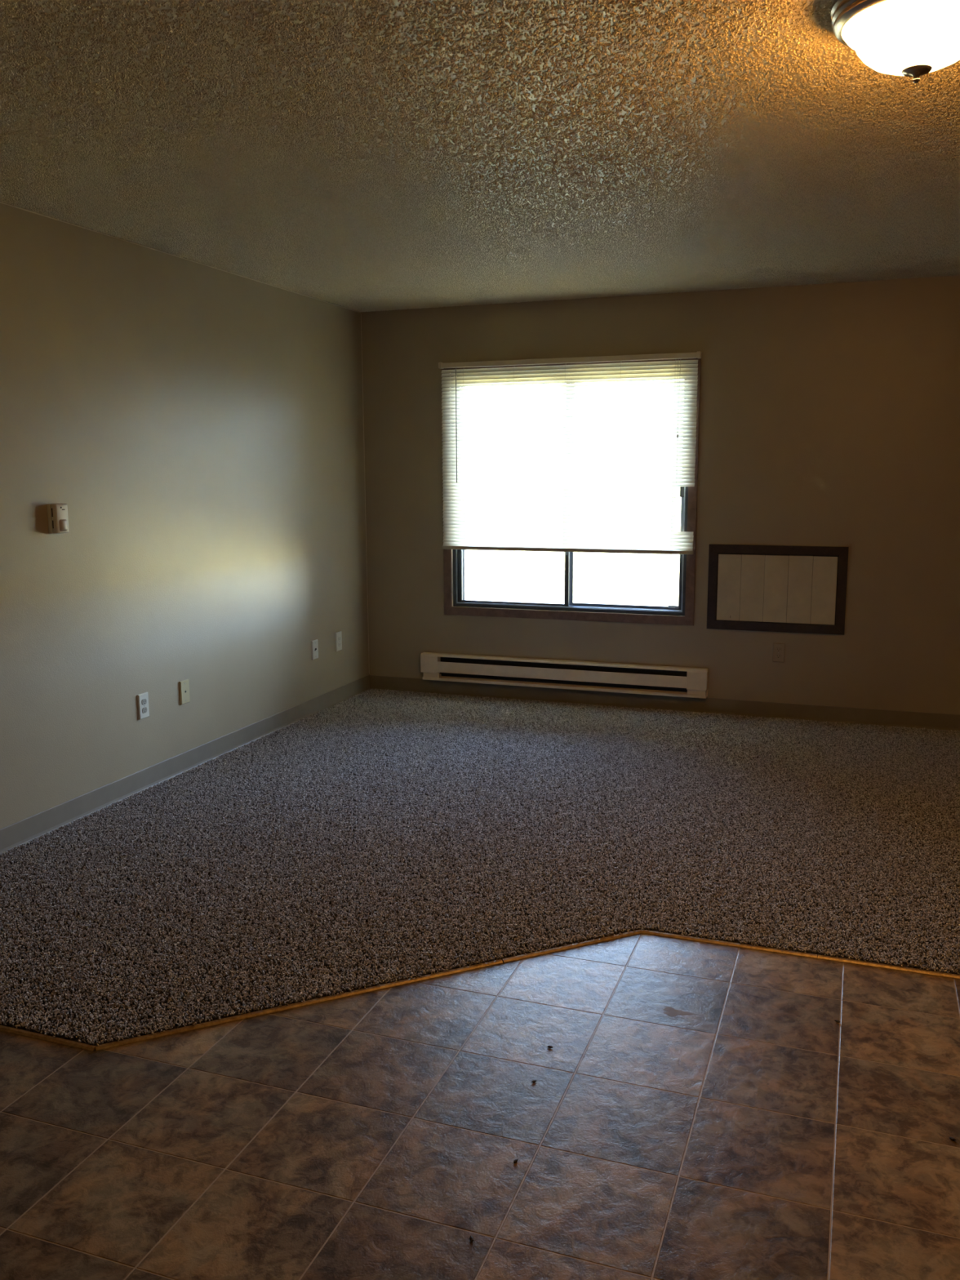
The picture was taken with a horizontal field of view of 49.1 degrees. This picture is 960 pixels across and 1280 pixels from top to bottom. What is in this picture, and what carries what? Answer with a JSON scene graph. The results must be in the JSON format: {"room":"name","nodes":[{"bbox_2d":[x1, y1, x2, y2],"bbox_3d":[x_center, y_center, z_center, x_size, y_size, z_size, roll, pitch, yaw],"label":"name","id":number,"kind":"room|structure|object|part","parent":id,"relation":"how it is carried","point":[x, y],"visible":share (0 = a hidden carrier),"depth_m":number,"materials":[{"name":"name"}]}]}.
{"room":"empty living room","nodes":[
{"label":"empty living room","id":0,"kind":"room"},
{"bbox_2d":[0,201,368,829],"bbox_3d":[-2.186,-0.259,3.126,0.140,2.640,8.070,3,10,20],"label":"wall","id":1,"kind":"structure","parent":0,"point":[198,428],"depth_m":4.83,"materials":[{"name":"paint"}]},
{"bbox_2d":[46,503,69,533],"bbox_3d":[-1.684,-0.486,4.208,0.053,0.118,0.071,3,10,20],"label":"thermostat","id":2,"kind":"object","parent":1,"relation":"attached to","point":[57,513],"visible":1,"depth_m":4.18,"materials":[{"name":"white plastic"}]},
{"bbox_2d":[137,692,149,719],"bbox_3d":[-1.535,0.301,4.801,0.011,0.114,0.070,3,10,20],"label":"wall outlet","id":3,"kind":"object","parent":1,"relation":"attached to","point":[142,699],"visible":1,"depth_m":4.79,"materials":[{"name":"beige plastic"}]},
{"bbox_2d":[142,706,146,713],"bbox_3d":[-1.531,0.320,4.803,0.003,0.027,0.034,3,10,20],"label":"socket","id":4,"kind":"object","parent":3,"relation":"attached to","point":[144,708],"depth_m":4.80,"materials":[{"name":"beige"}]},
{"bbox_2d":[142,698,146,705],"bbox_3d":[-1.531,0.282,4.797,0.003,0.027,0.034,3,10,20],"label":"socket","id":5,"kind":"object","parent":3,"relation":"attached to","point":[144,700],"depth_m":4.80,"materials":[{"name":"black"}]},
{"bbox_2d":[0,201,360,312],"bbox_3d":[-2.103,-1.465,2.973,0.002,0.004,7.910,3,10,20],"label":"trim","id":6,"kind":"structure","parent":1,"relation":"attached to","point":[0,202],"depth_m":4.74,"materials":[{"name":"beige paint"}]},
{"bbox_2d":[178,679,190,705],"bbox_3d":[-1.429,0.252,5.092,0.010,0.114,0.070,3,10,20],"label":"cable plate","id":7,"kind":"object","parent":1,"relation":"attached to","point":[184,698],"visible":1,"depth_m":5.08,"materials":[{"name":"beige plastic"}]},
{"bbox_2d":[0,675,369,854],"bbox_3d":[-2.082,0.888,3.351,0.019,0.102,7.929,3,10,20],"label":"baseboard","id":8,"kind":"structure","parent":1,"relation":"attached to","point":[24,831],"depth_m":4.95,"materials":[{"name":"plastic"}]},
{"bbox_2d":[311,639,318,660],"bbox_3d":[-0.987,0.058,6.296,0.010,0.114,0.070,3,10,20],"label":"phone jack plate","id":9,"kind":"object","parent":1,"relation":"attached to","point":[314,644],"visible":1,"depth_m":6.29,"materials":[{"name":"beige plastic"}]},
{"bbox_2d":[335,631,342,651],"bbox_3d":[-0.882,0.009,6.579,0.011,0.118,0.072,3,10,20],"label":"wall outlet","id":10,"kind":"object","parent":1,"relation":"attached to","point":[339,634],"visible":1,"depth_m":6.57,"materials":[{"name":"beige plastic"}]},
{"bbox_2d":[0,933,959,1279],"bbox_3d":[0.379,1.117,2.486,5.252,0.100,7.930,3,10,20],"label":"floor","id":11,"kind":"structure","parent":0,"point":[756,1133],"depth_m":2.34,"materials":[{"name":"tile"}]},
{"bbox_2d":[0,1025,95,1051],"bbox_3d":[-1.581,1.008,2.890,1.274,0.007,0.014,3,10,20],"label":"trim","id":12,"kind":"structure","parent":11,"relation":"on","point":[4,1028],"depth_m":2.72,"materials":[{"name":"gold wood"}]},
{"bbox_2d":[95,959,502,1050],"bbox_3d":[-0.456,0.999,2.908,1.145,0.007,0.014,-4,10,-24],"label":"trim","id":13,"kind":"structure","parent":11,"relation":"on","point":[182,1029],"depth_m":2.88,"materials":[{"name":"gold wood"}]},
{"bbox_2d":[0,688,959,1045],"bbox_3d":[1.002,0.779,4.178,5.220,0.018,4.224,3,10,20],"label":"carpet","id":14,"kind":"object","parent":11,"relation":"on","point":[374,837],"visible":1,"depth_m":3.95,"materials":[{"name":"grey carpet"}]},
{"bbox_2d":[502,929,641,963],"bbox_3d":[0.290,0.941,3.238,0.485,0.007,0.014,-4,10,-24],"label":"trim","id":15,"kind":"structure","parent":11,"relation":"on","point":[637,931],"depth_m":3.23,"materials":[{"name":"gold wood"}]},
{"bbox_2d":[662,1006,693,1016],"bbox_3d":[0.531,1.008,2.841,0.085,0.001,0.048,6,11,34],"label":"stain","id":16,"kind":"object","parent":11,"relation":"on","point":[671,1011],"visible":1,"depth_m":2.84,"materials":[{"name":"brown"}]},
{"bbox_2d":[640,928,817,958],"bbox_3d":[0.761,0.937,3.247,0.534,0.007,0.014,3,10,20],"label":"trim","id":17,"kind":"structure","parent":11,"relation":"on","point":[643,931],"depth_m":3.24,"materials":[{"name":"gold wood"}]},
{"bbox_2d":[817,954,959,979],"bbox_3d":[2.075,1.006,2.776,2.260,0.007,0.014,3,10,20],"label":"trim","id":18,"kind":"structure","parent":11,"relation":"on","point":[820,957],"depth_m":3.09,"materials":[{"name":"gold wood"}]},
{"bbox_2d":[0,0,959,312],"bbox_3d":[0.365,-1.400,2.077,5.532,0.120,8.210,3,10,20],"label":"ceiling","id":19,"kind":"structure","parent":0,"point":[361,156],"depth_m":3.20,"materials":[{"name":"white paint"}]},
{"bbox_2d":[831,0,959,83],"bbox_3d":[0.939,-1.284,2.252,0.364,0.171,0.364,3,10,20],"label":"ceiling lamp","id":20,"kind":"object","parent":19,"relation":"attached to","point":[915,38],"visible":1,"depth_m":2.19,"materials":[{"name":"white glass"}]},
{"bbox_2d":[360,275,959,714],"bbox_3d":[1.747,-0.751,6.026,5.532,2.640,0.140,3,10,20],"label":"wall","id":21,"kind":"structure","parent":0,"point":[829,413],"depth_m":5.97,"materials":[{"name":"paint"}]},
{"bbox_2d":[360,313,369,673],"bbox_3d":[-0.746,-0.919,6.836,0.002,2.318,0.002,3,10,20],"label":"trim","id":22,"kind":"structure","parent":21,"relation":"attached to","point":[361,313],"depth_m":6.83,"materials":[{"name":"beige paint"}]},
{"bbox_2d":[420,652,708,698],"bbox_3d":[0.486,0.213,6.536,1.831,0.170,0.064,3,10,20],"label":"baseboard heater","id":23,"kind":"object","parent":21,"relation":"attached to","point":[644,679],"visible":1,"depth_m":6.51,"materials":[{"name":"metal"}]},
{"bbox_3d":[0.476,0.213,6.508,1.595,0.070,0.002,3,10,20],"label":"panel","id":24,"kind":"part","parent":23,"relation":"part of","materials":[{"name":"metal"}]},
{"bbox_2d":[441,358,701,625],"bbox_3d":[0.538,-0.908,6.436,1.589,1.565,0.154,3,10,20],"label":"window","id":25,"kind":"structure","parent":21,"relation":"in","point":[688,495],"depth_m":6.43,"materials":[{"name":"brown metal"}]},
{"bbox_3d":[-0.208,-0.935,6.630,0.053,1.565,0.014,3,10,20],"label":"casing","id":26,"kind":"part","parent":25,"relation":"part of","materials":[{"name":"brown wood"}]},
{"bbox_3d":[0.202,-0.923,6.544,0.735,1.418,0.022,3,10,20],"label":"sash","id":27,"kind":"part","parent":25,"relation":"part of","materials":[{"name":"brown metal"}]},
{"bbox_3d":[0.518,-0.151,6.492,1.589,0.053,0.014,3,10,20],"label":"casing","id":28,"kind":"part","parent":25,"relation":"part of","materials":[{"name":"brown wood"}]},
{"bbox_2d":[438,351,702,554],"bbox_3d":[0.502,-1.102,6.307,1.598,1.151,0.050,3,10,20],"label":"mini blind","id":29,"kind":"object","parent":25,"relation":"attached to","point":[601,491],"visible":1,"depth_m":6.30,"materials":[{"name":"plastic"}]},
{"bbox_3d":[-0.096,-1.122,6.525,0.001,1.108,0.022,3,10,20],"label":"ladder cord","id":30,"kind":"part","parent":29,"relation":"part of","materials":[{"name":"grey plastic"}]},
{"bbox_3d":[0.210,-1.106,6.415,0.001,1.108,0.022,3,10,20],"label":"ladder cord","id":31,"kind":"part","parent":29,"relation":"part of","materials":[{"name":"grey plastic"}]},
{"bbox_3d":[0.510,-1.090,6.308,0.001,1.108,0.022,3,10,20],"label":"ladder cord","id":32,"kind":"part","parent":29,"relation":"part of","materials":[{"name":"white fabric"}]},
{"bbox_3d":[0.503,-0.548,6.398,1.575,0.023,0.023,3,10,20],"label":"rail","id":33,"kind":"part","parent":29,"relation":"part of","materials":[{"name":"plastic"}]},
{"bbox_3d":[0.501,-1.653,6.224,1.574,0.029,0.038,3,10,20],"label":"head rail","id":34,"kind":"part","parent":29,"relation":"part of","materials":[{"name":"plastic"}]},
{"bbox_3d":[0.823,-1.073,6.196,0.001,1.108,0.022,3,10,20],"label":"ladder cord","id":35,"kind":"part","parent":29,"relation":"part of","materials":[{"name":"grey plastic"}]},
{"bbox_3d":[1.120,-1.058,6.089,0.001,1.108,0.022,3,10,20],"label":"ladder cord","id":36,"kind":"part","parent":29,"relation":"part of","materials":[{"name":"white fabric"}]},
{"bbox_3d":[1.134,-1.250,6.030,0.015,0.710,0.002,3,10,20],"label":"lift cord","id":37,"kind":"part","parent":29,"relation":"part of","materials":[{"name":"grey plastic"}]},
{"bbox_3d":[0.510,-1.643,6.250,1.589,0.053,0.014,3,10,20],"label":"casing","id":38,"kind":"part","parent":25,"relation":"part of","materials":[{"name":"brown wood"}]},
{"bbox_3d":[0.886,-0.895,6.343,0.724,1.418,0.022,3,10,20],"label":"sash","id":39,"kind":"part","parent":25,"relation":"part of","materials":[{"name":"brown metal"}]},
{"bbox_3d":[1.236,-0.859,6.112,0.053,1.565,0.014,3,10,20],"label":"casing","id":40,"kind":"part","parent":25,"relation":"part of","materials":[{"name":"brown wood"}]},
{"bbox_2d":[369,675,959,731],"bbox_3d":[1.728,0.415,6.138,5.249,0.102,0.019,3,10,20],"label":"baseboard","id":41,"kind":"structure","parent":21,"relation":"attached to","point":[910,719],"depth_m":6.32,"materials":[{"name":"plastic"}]},
{"bbox_2d":[706,544,848,635],"bbox_3d":[1.697,-0.293,6.035,0.767,0.496,0.017,3,10,20],"label":"air conditioner cover","id":42,"kind":"object","parent":21,"relation":"attached to","point":[787,588],"visible":1,"depth_m":6.03,"materials":[{"name":"brown wood"}]},
{"bbox_3d":[1.360,-0.311,6.155,0.050,0.496,0.017,3,10,20],"label":"frame","id":43,"kind":"part","parent":42,"relation":"part of","materials":[{"name":"brown wood"}]},
{"bbox_3d":[1.698,-0.074,6.070,0.767,0.051,0.017,3,10,20],"label":"frame","id":44,"kind":"part","parent":42,"relation":"part of","materials":[{"name":"brown wood"}]},
{"bbox_3d":[1.696,-0.513,5.999,0.767,0.050,0.017,3,10,20],"label":"frame","id":45,"kind":"part","parent":42,"relation":"part of","materials":[{"name":"brown wood"}]},
{"bbox_3d":[2.034,-0.276,5.914,0.050,0.496,0.017,3,10,20],"label":"frame","id":46,"kind":"part","parent":42,"relation":"part of","materials":[{"name":"brown wood"}]},
{"bbox_2d":[772,642,785,662],"bbox_3d":[1.728,0.073,6.087,0.067,0.112,0.011,3,10,20],"label":"wall outlet","id":47,"kind":"object","parent":21,"relation":"attached to","point":[778,654],"visible":1,"depth_m":6.08,"materials":[{"name":"paint"}]},
{"bbox_2d":[775,653,781,658],"bbox_3d":[1.727,0.093,6.086,0.034,0.027,0.003,3,10,20],"label":"socket","id":48,"kind":"object","parent":47,"relation":"attached to","point":[777,655],"depth_m":6.09,"materials":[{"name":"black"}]},
{"bbox_2d":[775,647,782,651],"bbox_3d":[1.726,0.055,6.080,0.034,0.027,0.003,3,10,20],"label":"socket","id":49,"kind":"object","parent":47,"relation":"attached to","point":[777,649],"depth_m":6.08,"materials":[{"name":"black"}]},
{"label":"outside","id":50,"kind":"structure","parent":0,"visible":0},
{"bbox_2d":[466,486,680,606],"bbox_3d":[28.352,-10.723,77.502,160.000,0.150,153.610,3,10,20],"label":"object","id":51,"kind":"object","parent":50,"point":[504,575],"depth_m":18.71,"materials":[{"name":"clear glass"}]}
]}

